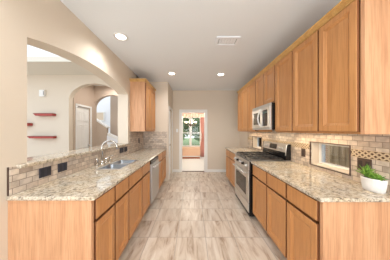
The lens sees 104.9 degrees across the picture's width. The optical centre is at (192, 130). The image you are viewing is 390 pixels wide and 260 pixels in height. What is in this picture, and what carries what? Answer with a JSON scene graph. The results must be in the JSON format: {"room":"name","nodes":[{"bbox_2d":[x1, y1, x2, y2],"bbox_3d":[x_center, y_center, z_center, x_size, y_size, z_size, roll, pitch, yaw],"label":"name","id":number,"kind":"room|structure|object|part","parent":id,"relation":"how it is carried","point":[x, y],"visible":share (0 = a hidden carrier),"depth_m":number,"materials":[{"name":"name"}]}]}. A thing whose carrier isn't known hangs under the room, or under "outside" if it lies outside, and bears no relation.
{"room":"kitchen","nodes":[
{"label":"kitchen","id":0,"kind":"room"},
{"bbox_2d":[27,45,59,56],"bbox_3d":[-4.253,-2.325,3.000,5.495,1.740,0.100,0,0,0],"label":"wall","id":1,"kind":"structure","parent":0,"point":[32,51],"depth_m":2.95,"materials":[{"name":"white paint"}]},
{"bbox_2d":[27,75,110,156],"bbox_3d":[-4.192,0.025,3.710,5.615,2.760,0.120,0,0,0],"label":"wall","id":2,"kind":"structure","parent":0,"point":[61,90],"depth_m":3.65,"materials":[{"name":"beige paint"}]},
{"bbox_2d":[27,136,56,137],"bbox_3d":[-3.626,0.160,3.598,0.617,0.054,0.104,0,0,0],"label":"wall shelf","id":3,"kind":"object","parent":2,"relation":"attached to","point":[27,136],"visible":0.89,"depth_m":3.55,"materials":[{"name":"red wood"}]},
{"bbox_2d":[39,90,45,96],"bbox_3d":[-3.638,-0.899,3.623,0.125,0.158,0.055,0,0,0],"label":"door chime","id":4,"kind":"object","parent":2,"relation":"attached to","point":[42,93],"visible":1,"depth_m":3.60,"materials":[{"name":"white plastic"}]},
{"bbox_2d":[33,113,55,115],"bbox_3d":[-3.563,-0.382,3.598,0.462,0.059,0.104,0,0,0],"label":"wall shelf","id":5,"kind":"object","parent":2,"relation":"attached to","point":[35,114],"visible":1,"depth_m":3.55,"materials":[{"name":"red wood"}]},
{"bbox_2d":[0,0,138,259],"bbox_3d":[-1.495,0.025,0.785,0.220,2.760,6.770,0,0,0],"label":"wall","id":6,"kind":"structure","parent":0,"point":[50,26],"depth_m":1.25,"materials":[{"name":"beige paint"}]},
{"bbox_2d":[16,143,130,168],"bbox_3d":[-1.502,0.284,2.220,0.315,0.030,2.100,0,0,0],"label":"bar ledge","id":7,"kind":"object","parent":6,"relation":"attached to","point":[41,159],"visible":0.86,"depth_m":1.66,"materials":[{"name":"stone"}]},
{"bbox_2d":[7,131,166,195],"bbox_3d":[-1.052,0.256,2.642,0.664,0.469,3.054,0,0,0],"label":"backsplash","id":8,"kind":"structure","parent":6,"relation":"attached to","point":[18,180],"depth_m":1.74,"materials":[{"name":"tile"}]},
{"bbox_2d":[39,166,50,178],"bbox_3d":[-1.367,0.384,1.391,0.010,0.089,0.114,0,0,0],"label":"outlet plate","id":9,"kind":"object","parent":8,"relation":"attached to","point":[46,171],"visible":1,"depth_m":1.38,"materials":[{"name":"black plastic"}]},
{"bbox_2d":[41,169,44,176],"bbox_3d":[-1.364,0.384,1.363,0.004,0.068,0.034,0,0,0],"label":"receptacle","id":10,"kind":"object","parent":9,"relation":"attached to","point":[42,170],"depth_m":1.36,"materials":[{"name":"black plastic"}]},
{"bbox_2d":[58,162,66,172],"bbox_3d":[-1.367,0.384,1.576,0.010,0.089,0.112,0,0,0],"label":"outlet plate","id":11,"kind":"object","parent":8,"relation":"attached to","point":[62,166],"visible":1,"depth_m":1.57,"materials":[{"name":"black plastic"}]},
{"bbox_2d":[130,82,154,130],"bbox_3d":[-1.214,-0.532,3.732,0.340,1.106,0.865,0,0,0],"label":"upper cabinet","id":12,"kind":"object","parent":6,"relation":"attached to","point":[142,96],"visible":0.91,"depth_m":3.30,"materials":[{"name":"brown wood"}]},
{"bbox_3d":[-1.224,-0.532,3.316,0.320,1.106,0.031,0,0,0],"label":"panel","id":13,"kind":"part","parent":12,"relation":"part of","materials":[{"name":"brown wood"}]},
{"bbox_2d":[129,78,155,90],"bbox_3d":[-1.202,-1.101,3.708,0.364,0.054,0.913,0,0,0],"label":"crown molding","id":14,"kind":"structure","parent":12,"relation":"attached to","point":[145,80],"depth_m":3.29,"materials":[{"name":"brown wood"}]},
{"bbox_3d":[-1.056,-0.530,3.535,0.024,1.065,0.388,0,0,0],"label":"door","id":15,"kind":"part","parent":12,"relation":"part of","materials":[{"name":"brown wood"}]},
{"bbox_3d":[-1.056,-0.530,3.951,0.024,1.065,0.407,0,0,0],"label":"door","id":16,"kind":"part","parent":12,"relation":"part of","materials":[{"name":"brown wood"}]},
{"bbox_2d":[73,85,96,149],"bbox_3d":[-3.060,0.025,4.220,0.120,2.760,0.900,0,0,0],"label":"wall","id":17,"kind":"structure","parent":0,"point":[84,96],"depth_m":4.27,"materials":[{"name":"beige paint"}]},
{"bbox_2d":[78,107,89,148],"bbox_3d":[-3.019,0.385,4.130,0.101,2.020,0.484,0,0,0],"label":"door","id":18,"kind":"structure","parent":17,"relation":"in","point":[83,113],"depth_m":4.15,"materials":[{"name":"white paint"}]},
{"bbox_2d":[76,103,91,148],"bbox_3d":[-2.993,0.355,4.130,0.015,2.100,0.600,0,0,0],"label":"trim","id":19,"kind":"structure","parent":17,"relation":"attached to","point":[77,105],"depth_m":4.01,"materials":[{"name":"white paint"}]},
{"bbox_2d":[81,96,109,132],"bbox_3d":[-3.400,-0.895,6.450,3.600,4.600,0.100,0,0,0],"label":"wall","id":20,"kind":"structure","parent":0,"point":[103,105],"depth_m":6.40,"materials":[{"name":"white paint"}]},
{"bbox_2d":[97,112,104,120],"bbox_3d":[-3.955,-0.595,6.380,0.410,0.400,0.040,0,0,0],"label":"window","id":21,"kind":"structure","parent":20,"relation":"in","point":[100,115],"depth_m":6.38,"materials":[{"name":"white glass"}]},
{"bbox_2d":[97,113,102,119],"bbox_3d":[-3.955,-0.600,6.385,0.310,0.310,0.020,0,0,0],"label":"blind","id":22,"kind":"object","parent":21,"relation":"attached to","point":[99,115],"depth_m":6.38,"materials":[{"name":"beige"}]},
{"bbox_2d":[94,86,117,108],"bbox_3d":[-2.250,0.025,4.610,1.500,2.760,0.120,0,0,0],"label":"wall","id":23,"kind":"structure","parent":0,"point":[100,92],"depth_m":4.55,"materials":[{"name":"beige paint"}]},
{"bbox_2d":[110,96,117,135],"bbox_3d":[-2.275,-0.195,5.400,1.350,3.200,0.100,0,0,0],"label":"wall","id":24,"kind":"structure","parent":0,"point":[113,99],"depth_m":5.35,"materials":[{"name":"beige paint"}]},
{"bbox_2d":[150,82,168,180],"bbox_3d":[-1.040,0.025,4.220,0.690,2.760,0.100,0,0,0],"label":"wall","id":25,"kind":"structure","parent":0,"point":[162,88],"depth_m":4.17,"materials":[{"name":"beige paint"}]},
{"bbox_2d":[169,85,171,172],"bbox_3d":[-0.745,0.025,4.675,0.100,2.760,0.810,0,0,0],"label":"wall","id":26,"kind":"structure","parent":0,"point":[170,89],"depth_m":4.93,"materials":[{"name":"beige paint"}]},
{"bbox_2d":[170,112,170,172],"bbox_3d":[-0.717,0.390,4.635,0.107,2.010,0.570,0,0,0],"label":"door","id":27,"kind":"structure","parent":26,"relation":"in","point":[170,112],"depth_m":4.84,"materials":[{"name":"white paint"}]},
{"bbox_2d":[169,106,172,178],"bbox_3d":[-0.686,0.350,4.635,0.018,2.110,0.730,0,0,0],"label":"trim","id":28,"kind":"structure","parent":26,"relation":"attached to","point":[170,108],"depth_m":4.32,"materials":[{"name":"white paint"}]},
{"bbox_2d":[27,0,340,89],"bbox_3d":[-2.630,-1.415,1.300,8.740,0.120,7.800,0,0,0],"label":"ceiling","id":29,"kind":"structure","parent":0,"point":[179,37],"depth_m":2.12,"materials":[{"name":"white paint"}]},
{"bbox_2d":[114,32,127,40],"bbox_3d":[-1.040,-1.350,2.165,0.190,0.010,0.190,0,0,0],"label":"recessed light","id":30,"kind":"object","parent":29,"relation":"in","point":[120,36],"visible":1,"depth_m":2.16,"materials":[{"name":"white paint"}]},
{"bbox_2d":[215,36,240,45],"bbox_3d":[0.515,-1.348,2.270,0.340,0.013,0.220,0,0,0],"label":"ceiling vent","id":31,"kind":"object","parent":29,"relation":"in","point":[220,40],"visible":1,"depth_m":2.25,"materials":[{"name":"white metal"}]},
{"bbox_2d":[183,138,199,144],"bbox_3d":[-6.130,1.590,19.075,15.740,0.130,21.850,0,0,0],"label":"garden","id":32,"kind":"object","parent":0,"point":[186,141],"depth_m":19.06,"materials":[{"name":"green plant"}]},
{"bbox_2d":[183,118,199,141],"bbox_3d":[-0.113,-0.758,17.385,4.029,4.576,4.765,0,0,0],"label":"tree","id":33,"kind":"object","parent":32,"relation":"on","point":[195,128],"visible":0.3,"depth_m":16.51,"materials":[{"name":"green plant"}]},
{"bbox_2d":[193,118,199,128],"bbox_3d":[1.570,-0.808,13.391,3.151,4.676,3.015,0,0,0],"label":"tree","id":34,"kind":"object","parent":32,"relation":"on","point":[197,119],"visible":0.02,"depth_m":12.49,"materials":[{"name":"green plant"}]},
{"bbox_2d":[118,157,286,259],"bbox_3d":[-2.000,1.455,2.775,10.000,0.100,10.750,0,0,0],"label":"floor","id":35,"kind":"structure","parent":0,"point":[192,215],"depth_m":2.20,"materials":[{"name":"tile"}]},
{"bbox_2d":[8,177,128,259],"bbox_3d":[-1.066,0.963,1.438,0.636,0.884,0.636,0,0,0],"label":"base cabinet","id":36,"kind":"object","parent":35,"relation":"on","point":[98,229],"visible":0.84,"depth_m":1.12,"materials":[{"name":"brown wood"}]},
{"bbox_3d":[-1.072,0.963,1.135,0.624,0.884,0.030,0,0,0],"label":"panel","id":37,"kind":"part","parent":36,"relation":"part of","materials":[{"name":"brown wood"}]},
{"bbox_2d":[6,148,166,200],"bbox_3d":[-1.056,0.505,2.638,0.653,0.030,3.060,0,0,0],"label":"countertop","id":38,"kind":"structure","parent":36,"relation":"on","point":[88,184],"depth_m":1.39,"materials":[{"name":"stone"}]},
{"bbox_2d":[99,140,117,164],"bbox_3d":[-1.221,0.314,2.219,0.252,0.352,0.167,0,0,0],"label":"kitchen faucet","id":39,"kind":"object","parent":38,"relation":"on","point":[102,162],"visible":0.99,"depth_m":2.16,"materials":[{"name":"silver metal"}]},
{"bbox_2d":[95,160,137,169],"bbox_3d":[-1.065,0.580,2.190,0.330,0.187,0.620,0,0,0],"label":"double sink","id":40,"kind":"object","parent":38,"relation":"in","point":[119,164],"visible":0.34,"depth_m":2.17,"materials":[{"name":"silver metal"}]},
{"bbox_3d":[-1.065,0.580,2.040,0.280,0.186,0.276,0,0,0],"label":"bowl","id":41,"kind":"part","parent":40,"relation":"part of","materials":[{"name":"silver metal"}]},
{"bbox_3d":[-1.065,0.580,2.340,0.280,0.186,0.276,0,0,0],"label":"bowl","id":42,"kind":"part","parent":40,"relation":"part of","materials":[{"name":"silver metal"}]},
{"bbox_3d":[-0.760,0.613,1.300,0.024,0.152,0.268,0,0,0],"label":"drawer","id":43,"kind":"part","parent":36,"relation":"part of","materials":[{"name":"brown wood"}]},
{"bbox_3d":[-0.760,1.004,1.300,0.024,0.578,0.268,0,0,0],"label":"door","id":44,"kind":"part","parent":36,"relation":"part of","materials":[{"name":"brown wood"}]},
{"bbox_3d":[-0.760,0.613,1.601,0.024,0.152,0.284,0,0,0],"label":"drawer","id":45,"kind":"part","parent":36,"relation":"part of","materials":[{"name":"brown wood"}]},
{"bbox_3d":[-0.760,1.004,1.601,0.024,0.578,0.284,0,0,0],"label":"door","id":46,"kind":"part","parent":36,"relation":"part of","materials":[{"name":"brown wood"}]},
{"bbox_2d":[97,119,117,145],"bbox_3d":[-3.125,0.362,5.100,2.250,2.085,0.480,0,0,0],"label":"staircase","id":47,"kind":"structure","parent":35,"relation":"on","point":[103,135],"depth_m":4.88,"materials":[{"name":"beige paint"}]},
{"bbox_2d":[121,161,149,239],"bbox_3d":[-1.066,0.963,2.192,0.636,0.884,0.872,0,0,0],"label":"base cabinet","id":48,"kind":"object","parent":35,"relation":"on","point":[139,181],"visible":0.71,"depth_m":2.10,"materials":[{"name":"brown wood"}]},
{"bbox_3d":[-0.760,0.613,1.988,0.024,0.152,0.437,0,0,0],"label":"drawer","id":49,"kind":"part","parent":48,"relation":"part of","materials":[{"name":"brown wood"}]},
{"bbox_3d":[-0.760,1.004,1.988,0.024,0.578,0.437,0,0,0],"label":"door","id":50,"kind":"part","parent":48,"relation":"part of","materials":[{"name":"brown wood"}]},
{"bbox_3d":[-0.760,1.004,2.422,0.024,0.578,0.384,0,0,0],"label":"door","id":51,"kind":"part","parent":48,"relation":"part of","materials":[{"name":"brown wood"}]},
{"bbox_3d":[-0.760,0.613,2.422,0.024,0.152,0.384,0,0,0],"label":"drawer","id":52,"kind":"part","parent":48,"relation":"part of","materials":[{"name":"brown wood"}]},
{"bbox_2d":[146,156,160,203],"bbox_3d":[-1.024,0.965,2.912,0.701,0.880,0.556,0,0,0],"label":"dishwasher","id":53,"kind":"object","parent":35,"relation":"on","point":[154,163],"visible":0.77,"depth_m":2.82,"materials":[{"name":"silver metal"}]},
{"bbox_3d":[-0.750,0.569,2.912,0.030,0.063,0.548,0,0,0],"label":"control panel","id":54,"kind":"part","parent":53,"relation":"part of","materials":[{"name":"silver metal"}]},
{"bbox_3d":[-0.745,0.950,2.912,0.040,0.690,0.548,0,0,0],"label":"door","id":55,"kind":"part","parent":53,"relation":"part of","materials":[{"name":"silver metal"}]},
{"bbox_2d":[158,150,165,187],"bbox_3d":[-1.066,0.963,3.680,0.636,0.884,0.970,0,0,0],"label":"base cabinet","id":56,"kind":"object","parent":35,"relation":"on","point":[162,157],"visible":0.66,"depth_m":3.70,"materials":[{"name":"brown wood"}]},
{"bbox_3d":[-0.760,1.004,3.438,0.024,0.578,0.443,0,0,0],"label":"door","id":57,"kind":"part","parent":56,"relation":"part of","materials":[{"name":"brown wood"}]},
{"bbox_3d":[-0.760,1.004,3.922,0.024,0.578,0.443,0,0,0],"label":"door","id":58,"kind":"part","parent":56,"relation":"part of","materials":[{"name":"brown wood"}]},
{"bbox_2d":[182,147,200,158],"bbox_3d":[-0.154,1.137,7.707,1.052,0.535,0.555,0,0,0],"label":"window bench","id":59,"kind":"object","parent":35,"relation":"on","point":[187,152],"visible":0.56,"depth_m":7.45,"materials":[{"name":"brown paint"}]},
{"bbox_3d":[-0.154,0.887,7.707,1.052,0.034,0.555,0,0,0],"label":"seat","id":60,"kind":"part","parent":59,"relation":"part of","materials":[{"name":"brown paint"}]},
{"bbox_2d":[226,149,234,187],"bbox_3d":[1.258,0.963,3.740,0.641,0.884,1.080,0,0,0],"label":"base cabinet","id":61,"kind":"object","parent":35,"relation":"on","point":[230,168],"visible":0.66,"depth_m":3.76,"materials":[{"name":"brown wood"}]},
{"bbox_3d":[0.950,1.004,4.044,0.024,0.578,0.420,0,0,0],"label":"door","id":62,"kind":"part","parent":61,"relation":"part of","materials":[{"name":"brown wood"}]},
{"bbox_3d":[0.950,0.613,3.515,0.024,0.152,0.588,0,0,0],"label":"drawer","id":63,"kind":"part","parent":61,"relation":"part of","materials":[{"name":"brown wood"}]},
{"bbox_3d":[0.950,1.004,3.515,0.024,0.578,0.588,0,0,0],"label":"door","id":64,"kind":"part","parent":61,"relation":"part of","materials":[{"name":"brown wood"}]},
{"bbox_2d":[225,148,259,153],"bbox_3d":[1.249,0.505,3.749,0.658,0.030,1.102,0,0,0],"label":"countertop","id":65,"kind":"structure","parent":61,"relation":"on","point":[233,150],"depth_m":3.67,"materials":[{"name":"stone"}]},
{"bbox_2d":[233,141,290,216],"bbox_3d":[1.195,0.792,2.789,0.734,1.167,0.801,0,0,0],"label":"gas range","id":66,"kind":"object","parent":35,"relation":"on","point":[272,151],"visible":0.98,"depth_m":2.58,"materials":[{"name":"silver metal"}]},
{"bbox_3d":[0.890,0.570,2.791,0.020,0.140,0.790,0,0,0],"label":"control panel","id":67,"kind":"part","parent":66,"relation":"part of","materials":[{"name":"silver metal"}]},
{"bbox_3d":[0.892,1.242,2.791,0.015,0.145,0.790,0,0,0],"label":"storage drawer","id":68,"kind":"part","parent":66,"relation":"part of","materials":[{"name":"silver metal"}]},
{"bbox_3d":[0.892,0.905,2.791,0.015,0.510,0.790,0,0,0],"label":"oven door","id":69,"kind":"part","parent":66,"relation":"part of","materials":[{"name":"silver metal"}]},
{"bbox_2d":[236,153,284,161],"bbox_3d":[1.192,0.491,2.791,0.577,0.017,0.798,0,0,0],"label":"cooktop","id":70,"kind":"object","parent":66,"relation":"in","point":[239,155],"depth_m":2.53,"materials":[{"name":"black metal"}]},
{"bbox_3d":[1.482,0.417,2.791,0.007,0.125,0.790,0,0,0],"label":"black splash panel","id":71,"kind":"part","parent":66,"relation":"part of","materials":[{"name":"black metal"}]},
{"bbox_2d":[253,165,273,230],"bbox_3d":[1.258,0.963,2.151,0.641,0.884,0.469,0,0,0],"label":"base cabinet","id":72,"kind":"object","parent":35,"relation":"on","point":[260,185],"visible":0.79,"depth_m":2.12,"materials":[{"name":"brown wood"}]},
{"bbox_3d":[0.950,0.613,2.144,0.024,0.152,0.430,0,0,0],"label":"drawer","id":73,"kind":"part","parent":72,"relation":"part of","materials":[{"name":"brown wood"}]},
{"bbox_3d":[0.950,1.004,2.144,0.024,0.578,0.430,0,0,0],"label":"door","id":74,"kind":"part","parent":72,"relation":"part of","materials":[{"name":"brown wood"}]},
{"bbox_2d":[251,161,389,201],"bbox_3d":[1.249,0.505,1.733,0.658,0.030,1.300,0,0,0],"label":"countertop","id":75,"kind":"structure","parent":72,"relation":"on","point":[322,186],"depth_m":1.39,"materials":[{"name":"stone"}]},
{"bbox_2d":[354,165,388,193],"bbox_3d":[1.465,0.384,1.238,0.149,0.212,0.200,0,0,0],"label":"potted succulent","id":76,"kind":"object","parent":75,"relation":"on","point":[372,182],"visible":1,"depth_m":1.20,"materials":[{"name":"green plant"}]},
{"bbox_2d":[360,175,387,193],"bbox_3d":[1.470,0.437,1.222,0.118,0.106,0.163,0,0,0],"label":"pot","id":77,"kind":"object","parent":76,"relation":"attached to","point":[371,183],"depth_m":1.18,"materials":[{"name":"white ceramic"}]},
{"bbox_2d":[267,173,294,257],"bbox_3d":[1.258,0.963,1.714,0.641,0.884,0.404,0,0,0],"label":"base cabinet","id":78,"kind":"object","parent":35,"relation":"on","point":[277,200],"visible":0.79,"depth_m":1.68,"materials":[{"name":"brown wood"}]},
{"bbox_3d":[0.950,0.613,1.714,0.024,0.152,0.378,0,0,0],"label":"drawer","id":79,"kind":"part","parent":78,"relation":"part of","materials":[{"name":"brown wood"}]},
{"bbox_3d":[0.950,1.004,1.714,0.024,0.578,0.378,0,0,0],"label":"door","id":80,"kind":"part","parent":78,"relation":"part of","materials":[{"name":"brown wood"}]},
{"bbox_2d":[287,184,389,259],"bbox_3d":[1.258,0.963,1.304,0.641,0.884,0.417,0,0,0],"label":"base cabinet","id":81,"kind":"object","parent":35,"relation":"on","point":[316,230],"visible":0.82,"depth_m":1.09,"materials":[{"name":"brown wood"}]},
{"bbox_3d":[0.950,0.613,1.320,0.024,0.152,0.360,0,0,0],"label":"drawer","id":82,"kind":"part","parent":81,"relation":"part of","materials":[{"name":"brown wood"}]},
{"bbox_3d":[0.950,1.004,1.320,0.024,0.578,0.360,0,0,0],"label":"door","id":83,"kind":"part","parent":81,"relation":"part of","materials":[{"name":"brown wood"}]},
{"bbox_3d":[1.264,0.963,1.110,0.629,0.884,0.030,0,0,0],"label":"panel","id":84,"kind":"part","parent":81,"relation":"part of","materials":[{"name":"brown wood"}]},
{"bbox_2d":[172,90,239,168],"bbox_3d":[-0.010,0.025,5.140,3.180,2.760,0.120,0,0,0],"label":"wall","id":85,"kind":"structure","parent":0,"point":[221,105],"depth_m":5.08,"materials":[{"name":"beige paint"}]},
{"bbox_2d":[179,109,207,171],"bbox_3d":[0.013,0.347,5.130,0.955,2.115,0.140,0,0,0],"label":"trim","id":86,"kind":"structure","parent":85,"relation":"attached to","point":[205,111],"depth_m":5.06,"materials":[{"name":"white paint"}]},
{"bbox_2d":[173,169,225,171],"bbox_3d":[0.443,1.360,5.073,2.275,0.090,0.014,0,0,0],"label":"baseboard","id":87,"kind":"structure","parent":85,"relation":"attached to","point":[174,170],"depth_m":5.07,"materials":[{"name":"white paint"}]},
{"bbox_2d":[240,132,318,162],"bbox_3d":[1.660,0.025,1.300,0.160,2.760,7.800,0,0,0],"label":"wall","id":88,"kind":"structure","parent":0,"point":[243,135],"depth_m":3.95,"materials":[{"name":"beige paint"}]},
{"bbox_2d":[238,92,241,131],"bbox_3d":[1.409,-0.496,4.015,0.341,1.047,0.290,0,0,0],"label":"upper cabinet","id":89,"kind":"object","parent":88,"relation":"attached to","point":[239,94],"visible":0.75,"depth_m":4.04,"materials":[{"name":"brown wood"}]},
{"bbox_2d":[241,80,271,131],"bbox_3d":[1.409,-0.496,3.422,0.341,1.047,0.895,0,0,0],"label":"upper cabinet","id":90,"kind":"object","parent":88,"relation":"attached to","point":[248,95],"visible":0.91,"depth_m":3.35,"materials":[{"name":"brown wood"}]},
{"bbox_3d":[1.250,-0.494,3.635,0.024,1.007,0.450,0,0,0],"label":"door","id":91,"kind":"part","parent":90,"relation":"part of","materials":[{"name":"brown wood"}]},
{"bbox_3d":[1.250,-0.494,3.189,0.024,1.007,0.402,0,0,0],"label":"door","id":92,"kind":"part","parent":90,"relation":"part of","materials":[{"name":"brown wood"}]},
{"bbox_2d":[252,136,261,149],"bbox_3d":[1.643,0.300,3.690,0.165,0.306,0.540,0,0,0],"label":"window","id":93,"kind":"structure","parent":88,"relation":"in","point":[259,139],"depth_m":3.84,"materials":[{"name":"white paint"}]},
{"bbox_2d":[256,65,274,107],"bbox_3d":[1.409,-0.725,2.625,0.341,0.590,0.700,0,0,0],"label":"upper cabinet","id":94,"kind":"object","parent":88,"relation":"attached to","point":[265,84],"visible":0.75,"depth_m":2.55,"materials":[{"name":"brown wood"}]},
{"bbox_3d":[1.250,-0.723,2.801,0.024,0.550,0.326,0,0,0],"label":"door","id":95,"kind":"part","parent":94,"relation":"part of","materials":[{"name":"brown wood"}]},
{"bbox_2d":[252,103,274,129],"bbox_3d":[1.334,-0.220,2.626,0.464,0.414,0.682,0,0,0],"label":"microwave","id":96,"kind":"object","parent":94,"relation":"attached to","point":[263,117],"visible":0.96,"depth_m":2.45,"materials":[{"name":"silver metal"}]},
{"bbox_3d":[1.187,-0.210,2.757,0.030,0.334,0.420,0,0,0],"label":"door","id":97,"kind":"part","parent":96,"relation":"part of","materials":[{"name":"silver metal"}]},
{"bbox_3d":[1.140,-0.210,2.572,0.080,0.314,0.030,0,0,17],"label":"handle","id":98,"kind":"part","parent":96,"relation":"part of","materials":[{"name":"white metal"}]},
{"bbox_3d":[1.189,-0.027,2.626,0.026,0.028,0.682,0,0,0],"label":"trim","id":99,"kind":"part","parent":96,"relation":"part of","materials":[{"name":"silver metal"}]},
{"bbox_3d":[1.187,-0.210,2.414,0.030,0.334,0.258,0,0,0],"label":"control panel","id":100,"kind":"part","parent":96,"relation":"part of","materials":[{"name":"silver metal"}]},
{"bbox_3d":[1.250,-0.723,2.453,0.024,0.550,0.330,0,0,0],"label":"door","id":101,"kind":"part","parent":94,"relation":"part of","materials":[{"name":"brown wood"}]},
{"bbox_2d":[275,51,297,132],"bbox_3d":[1.409,-0.496,2.076,0.341,1.047,0.398,0,0,0],"label":"upper cabinet","id":102,"kind":"object","parent":88,"relation":"attached to","point":[284,67],"visible":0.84,"depth_m":2.06,"materials":[{"name":"brown wood"}]},
{"bbox_2d":[237,0,354,93],"bbox_3d":[1.397,-1.036,2.604,0.365,0.054,3.111,0,0,0],"label":"crown molding","id":103,"kind":"structure","parent":88,"relation":"attached to","point":[342,4],"depth_m":1.61,"materials":[{"name":"brown wood"}]},
{"bbox_2d":[248,130,389,191],"bbox_3d":[1.573,0.240,2.700,0.013,0.500,3.200,0,0,0],"label":"backsplash","id":104,"kind":"structure","parent":88,"relation":"attached to","point":[375,147],"depth_m":1.50,"materials":[{"name":"tile"}]},
{"bbox_2d":[301,148,304,156],"bbox_3d":[1.562,0.312,2.127,0.010,0.115,0.075,0,0,0],"label":"switch plate","id":105,"kind":"object","parent":104,"relation":"attached to","point":[302,149],"visible":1,"depth_m":2.13,"materials":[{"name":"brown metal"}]},
{"bbox_2d":[357,157,371,172],"bbox_3d":[1.562,0.312,1.370,0.010,0.115,0.116,0,0,0],"label":"outlet plate","id":106,"kind":"object","parent":104,"relation":"attached to","point":[361,162],"visible":0.79,"depth_m":1.37,"materials":[{"name":"brown metal"}]},
{"bbox_2d":[309,142,350,175],"bbox_3d":[1.643,0.300,1.750,0.165,0.306,0.520,0,0,0],"label":"window","id":107,"kind":"structure","parent":88,"relation":"in","point":[322,163],"depth_m":1.80,"materials":[{"name":"white paint"}]},
{"bbox_3d":[1.628,0.437,1.750,0.104,0.012,0.500,0,0,0],"label":"sill","id":108,"kind":"part","parent":107,"relation":"part of","materials":[{"name":"beige stone"}]},
{"bbox_3d":[1.702,0.300,1.750,0.045,0.286,0.500,0,0,0],"label":"frame","id":109,"kind":"part","parent":107,"relation":"part of","materials":[{"name":"white paint"}]},
{"bbox_2d":[293,0,389,133],"bbox_3d":[1.409,-0.496,1.487,0.341,1.048,0.780,0,0,0],"label":"upper cabinet","id":110,"kind":"object","parent":88,"relation":"attached to","point":[341,72],"visible":1,"depth_m":1.22,"materials":[{"name":"brown wood"}]},
{"bbox_3d":[1.250,-0.494,1.682,0.024,1.007,0.372,0,0,0],"label":"door","id":111,"kind":"part","parent":110,"relation":"part of","materials":[{"name":"brown wood"}]},
{"bbox_3d":[1.286,0.020,1.494,0.049,0.014,0.764,0,0,0],"label":"rail","id":112,"kind":"part","parent":110,"relation":"part of","materials":[{"name":"brown wood"}]},
{"bbox_3d":[1.250,-0.494,1.307,0.024,1.007,0.340,0,0,0],"label":"door","id":113,"kind":"part","parent":110,"relation":"part of","materials":[{"name":"brown wood"}]},
{"bbox_3d":[1.419,-0.496,1.113,0.321,1.048,0.031,0,0,0],"label":"panel","id":114,"kind":"part","parent":110,"relation":"part of","materials":[{"name":"brown wood"}]},
{"bbox_3d":[0.750,0.025,8.070,4.500,2.760,0.140,0,0,0],"label":"wall","id":115,"kind":"structure","parent":0,"visible":0},
{"bbox_2d":[182,117,200,146],"bbox_3d":[-0.090,0.065,8.053,1.060,1.580,0.135,0,0,0],"label":"window","id":116,"kind":"structure","parent":115,"relation":"in","point":[190,132],"depth_m":8.03,"materials":[{"name":"white paint"}]},
{"bbox_3d":[-0.367,0.065,8.060,0.405,1.480,0.060,0,0,0],"label":"sash","id":117,"kind":"part","parent":116,"relation":"part of","materials":[{"name":"white paint"}]},
{"bbox_3d":[0.147,0.065,8.060,0.485,1.480,0.060,0,0,0],"label":"sash","id":118,"kind":"part","parent":116,"relation":"part of","materials":[{"name":"white paint"}]},
{"bbox_2d":[182,113,203,116],"bbox_3d":[-0.020,-0.810,7.870,1.360,0.230,0.052,0,0,0],"label":"window valance","id":119,"kind":"object","parent":115,"relation":"attached to","point":[183,114],"visible":0.84,"depth_m":7.88,"materials":[{"name":"beige fabric"}]},
{"bbox_2d":[200,117,203,155],"bbox_3d":[0.500,0.265,7.933,0.220,2.220,0.065,0,0,0],"label":"panel","id":120,"kind":"object","parent":119,"relation":"hanging from","point":[201,118],"visible":0.94,"depth_m":7.94,"materials":[{"name":"red fabric"}]},
{"bbox_3d":[0.750,-1.405,6.670,4.500,0.100,2.940,0,0,0],"label":"ceiling","id":121,"kind":"structure","parent":0,"visible":0},
{"bbox_2d":[184,120,196,126],"bbox_3d":[-0.100,-0.764,6.600,0.550,1.179,0.558,0,0,0],"label":"chandelier","id":122,"kind":"object","parent":121,"relation":"hanging from","point":[190,122],"visible":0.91,"depth_m":6.57,"materials":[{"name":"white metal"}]},
{"bbox_3d":[7.875,1.590,13.500,12.250,0.130,33.000,0,0,0],"label":"ground","id":123,"kind":"structure","parent":0,"visible":0},
{"bbox_2d":[325,145,327,162],"bbox_3d":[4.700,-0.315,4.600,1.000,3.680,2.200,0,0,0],"label":"neighbor house","id":124,"kind":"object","parent":123,"relation":"on","point":[326,146],"visible":0.02,"depth_m":4.94,"materials":[{"name":"beige brick"}]},
{"bbox_2d":[328,145,348,167],"bbox_3d":[3.230,0.750,1.284,0.060,1.550,4.568,0,0,0],"label":"wooden fence","id":125,"kind":"object","parent":123,"relation":"on","point":[337,155],"visible":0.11,"depth_m":3.30,"materials":[{"name":"beige wood"}]}
]}

